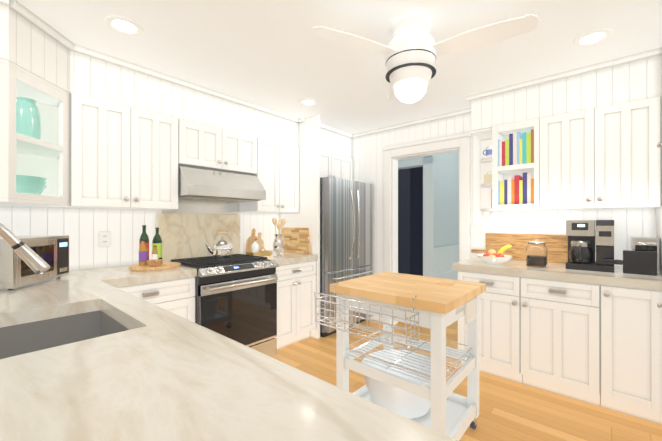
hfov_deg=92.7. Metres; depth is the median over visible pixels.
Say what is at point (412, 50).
ceiling fan
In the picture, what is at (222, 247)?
kettle
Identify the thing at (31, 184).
bowls
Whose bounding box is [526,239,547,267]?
jar
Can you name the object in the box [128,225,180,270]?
turntable
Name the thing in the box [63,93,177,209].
upper cabinet
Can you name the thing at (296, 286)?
base cabinet
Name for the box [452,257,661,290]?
countertop
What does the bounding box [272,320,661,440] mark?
floor
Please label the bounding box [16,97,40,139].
vase
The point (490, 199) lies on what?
booklet
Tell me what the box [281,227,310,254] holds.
board
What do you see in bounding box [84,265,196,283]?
countertop
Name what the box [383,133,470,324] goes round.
door frame
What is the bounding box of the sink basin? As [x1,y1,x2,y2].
[0,310,128,358]
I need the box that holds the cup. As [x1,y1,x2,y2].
[483,146,491,156]
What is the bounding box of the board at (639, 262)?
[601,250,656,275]
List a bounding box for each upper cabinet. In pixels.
[0,58,69,206]
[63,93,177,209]
[178,119,256,173]
[238,138,298,212]
[471,97,660,210]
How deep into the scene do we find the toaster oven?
2.19 m
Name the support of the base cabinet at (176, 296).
on the floor
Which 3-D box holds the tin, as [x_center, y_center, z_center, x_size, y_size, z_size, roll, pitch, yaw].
[1.548,-0.426,3.073,0.094,0.115,0.084,0,0,41]
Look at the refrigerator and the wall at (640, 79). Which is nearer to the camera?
the wall at (640, 79)
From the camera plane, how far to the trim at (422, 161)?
4.22 m
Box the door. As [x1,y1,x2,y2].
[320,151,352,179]
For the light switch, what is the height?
0.255 m
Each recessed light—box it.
[105,15,142,35]
[298,98,317,105]
[573,28,612,46]
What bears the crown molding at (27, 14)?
attached to the soffit
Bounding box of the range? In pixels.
[171,254,278,356]
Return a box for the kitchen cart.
[314,272,485,440]
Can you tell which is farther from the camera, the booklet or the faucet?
the booklet
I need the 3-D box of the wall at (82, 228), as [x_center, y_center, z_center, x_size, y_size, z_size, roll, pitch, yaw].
[-1.706,0.060,2.725,0.120,2.460,5.240,0,0,41]
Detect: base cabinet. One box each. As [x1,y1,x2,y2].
[116,277,194,322]
[274,261,315,349]
[458,270,661,423]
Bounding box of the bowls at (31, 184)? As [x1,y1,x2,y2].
[16,175,46,194]
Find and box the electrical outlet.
[99,232,109,246]
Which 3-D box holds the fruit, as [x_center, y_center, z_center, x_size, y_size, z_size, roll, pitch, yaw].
[1.439,0.277,2.753,0.217,0.148,0.186,0,0,41]
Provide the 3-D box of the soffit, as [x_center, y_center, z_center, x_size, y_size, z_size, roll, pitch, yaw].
[-1.050,-1.010,3.069,0.420,0.320,3.620,0,0,41]
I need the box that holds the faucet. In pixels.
[0,223,49,274]
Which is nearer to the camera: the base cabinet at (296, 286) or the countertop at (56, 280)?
the countertop at (56, 280)
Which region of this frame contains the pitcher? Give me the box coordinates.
[272,217,285,256]
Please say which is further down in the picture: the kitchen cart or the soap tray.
the kitchen cart
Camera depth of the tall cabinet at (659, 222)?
2.27 m
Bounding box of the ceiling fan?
[311,13,538,102]
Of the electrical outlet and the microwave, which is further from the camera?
the electrical outlet
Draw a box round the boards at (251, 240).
[246,228,263,251]
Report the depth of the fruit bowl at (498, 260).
2.67 m
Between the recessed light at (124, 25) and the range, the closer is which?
the recessed light at (124, 25)
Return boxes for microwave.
[0,235,68,289]
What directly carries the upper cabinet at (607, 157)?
attached to the wall at (368, 157)
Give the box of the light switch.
[471,212,488,236]
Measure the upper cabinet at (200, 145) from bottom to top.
0.368 m
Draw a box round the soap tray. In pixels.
[246,239,271,255]
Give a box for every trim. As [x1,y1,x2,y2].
[398,157,428,276]
[429,157,458,279]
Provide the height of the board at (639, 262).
0.164 m
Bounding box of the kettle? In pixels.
[205,231,232,257]
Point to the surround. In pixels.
(307, 215)
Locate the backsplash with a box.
[157,213,239,261]
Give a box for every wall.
[0,3,83,93]
[0,206,279,270]
[352,112,655,321]
[398,151,458,275]
[471,55,660,130]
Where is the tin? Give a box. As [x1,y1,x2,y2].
[484,174,491,182]
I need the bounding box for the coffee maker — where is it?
[566,220,613,272]
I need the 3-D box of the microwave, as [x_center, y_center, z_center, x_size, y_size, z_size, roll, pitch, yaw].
[-1.865,0.231,1.854,0.336,0.274,0.440,0,0,-8]
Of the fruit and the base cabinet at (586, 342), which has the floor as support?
the base cabinet at (586, 342)
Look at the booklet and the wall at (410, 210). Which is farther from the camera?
the wall at (410, 210)
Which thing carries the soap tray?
on the countertop at (286, 258)
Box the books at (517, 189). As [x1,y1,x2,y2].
[498,172,533,204]
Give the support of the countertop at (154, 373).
on the base cabinet
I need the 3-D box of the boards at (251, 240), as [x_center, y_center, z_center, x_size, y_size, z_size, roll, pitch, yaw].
[-0.845,0.226,3.522,0.071,0.297,0.205,0,0,41]
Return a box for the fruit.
[483,245,511,256]
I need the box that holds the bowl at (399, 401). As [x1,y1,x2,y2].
[361,349,430,418]
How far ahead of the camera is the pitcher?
3.30 m
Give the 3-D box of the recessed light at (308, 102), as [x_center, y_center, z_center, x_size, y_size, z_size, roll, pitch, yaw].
[-0.223,-1.165,3.105,0.196,0.007,0.196,0,0,41]
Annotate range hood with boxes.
[163,164,265,214]
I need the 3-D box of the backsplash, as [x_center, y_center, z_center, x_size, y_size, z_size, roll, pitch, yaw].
[-1.267,0.150,3.117,0.021,0.439,0.830,0,0,41]
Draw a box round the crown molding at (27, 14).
[0,0,661,137]
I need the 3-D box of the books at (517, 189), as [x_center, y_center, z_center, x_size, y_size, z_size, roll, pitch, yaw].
[1.679,-0.268,2.833,0.308,0.294,0.230,0,0,41]
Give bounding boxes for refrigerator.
[320,177,373,337]
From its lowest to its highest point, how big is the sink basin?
0.209 m
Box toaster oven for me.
[631,236,659,272]
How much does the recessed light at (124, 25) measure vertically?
0.007 m
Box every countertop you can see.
[0,270,457,440]
[18,276,67,287]
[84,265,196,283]
[261,252,317,264]
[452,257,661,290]
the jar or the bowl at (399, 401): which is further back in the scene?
the jar
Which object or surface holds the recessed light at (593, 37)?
in the ceiling
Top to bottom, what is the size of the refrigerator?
1.775 m
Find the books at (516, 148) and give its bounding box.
[498,129,533,165]
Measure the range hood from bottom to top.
0.406 m
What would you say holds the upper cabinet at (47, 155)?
attached to the wall at (82, 228)
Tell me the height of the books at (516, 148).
0.303 m
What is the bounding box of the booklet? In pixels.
[489,189,491,208]
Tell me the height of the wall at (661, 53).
2.456 m
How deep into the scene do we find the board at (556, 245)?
2.93 m
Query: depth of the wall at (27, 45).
1.85 m
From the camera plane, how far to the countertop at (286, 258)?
3.30 m
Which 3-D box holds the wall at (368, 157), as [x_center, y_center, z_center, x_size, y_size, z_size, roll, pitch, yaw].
[1.498,0.061,3.328,3.920,2.460,0.120,0,0,41]
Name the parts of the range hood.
range hood back panel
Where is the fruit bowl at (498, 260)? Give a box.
[477,254,512,263]
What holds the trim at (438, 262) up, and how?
attached to the wall at (410, 210)
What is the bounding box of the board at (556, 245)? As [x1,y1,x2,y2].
[471,233,567,263]
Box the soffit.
[76,55,351,158]
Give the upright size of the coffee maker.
0.377 m
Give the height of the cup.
0.105 m
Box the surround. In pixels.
[280,115,319,338]
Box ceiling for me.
[16,0,661,133]
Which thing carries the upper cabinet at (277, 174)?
attached to the wall at (82, 228)
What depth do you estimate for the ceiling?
2.09 m

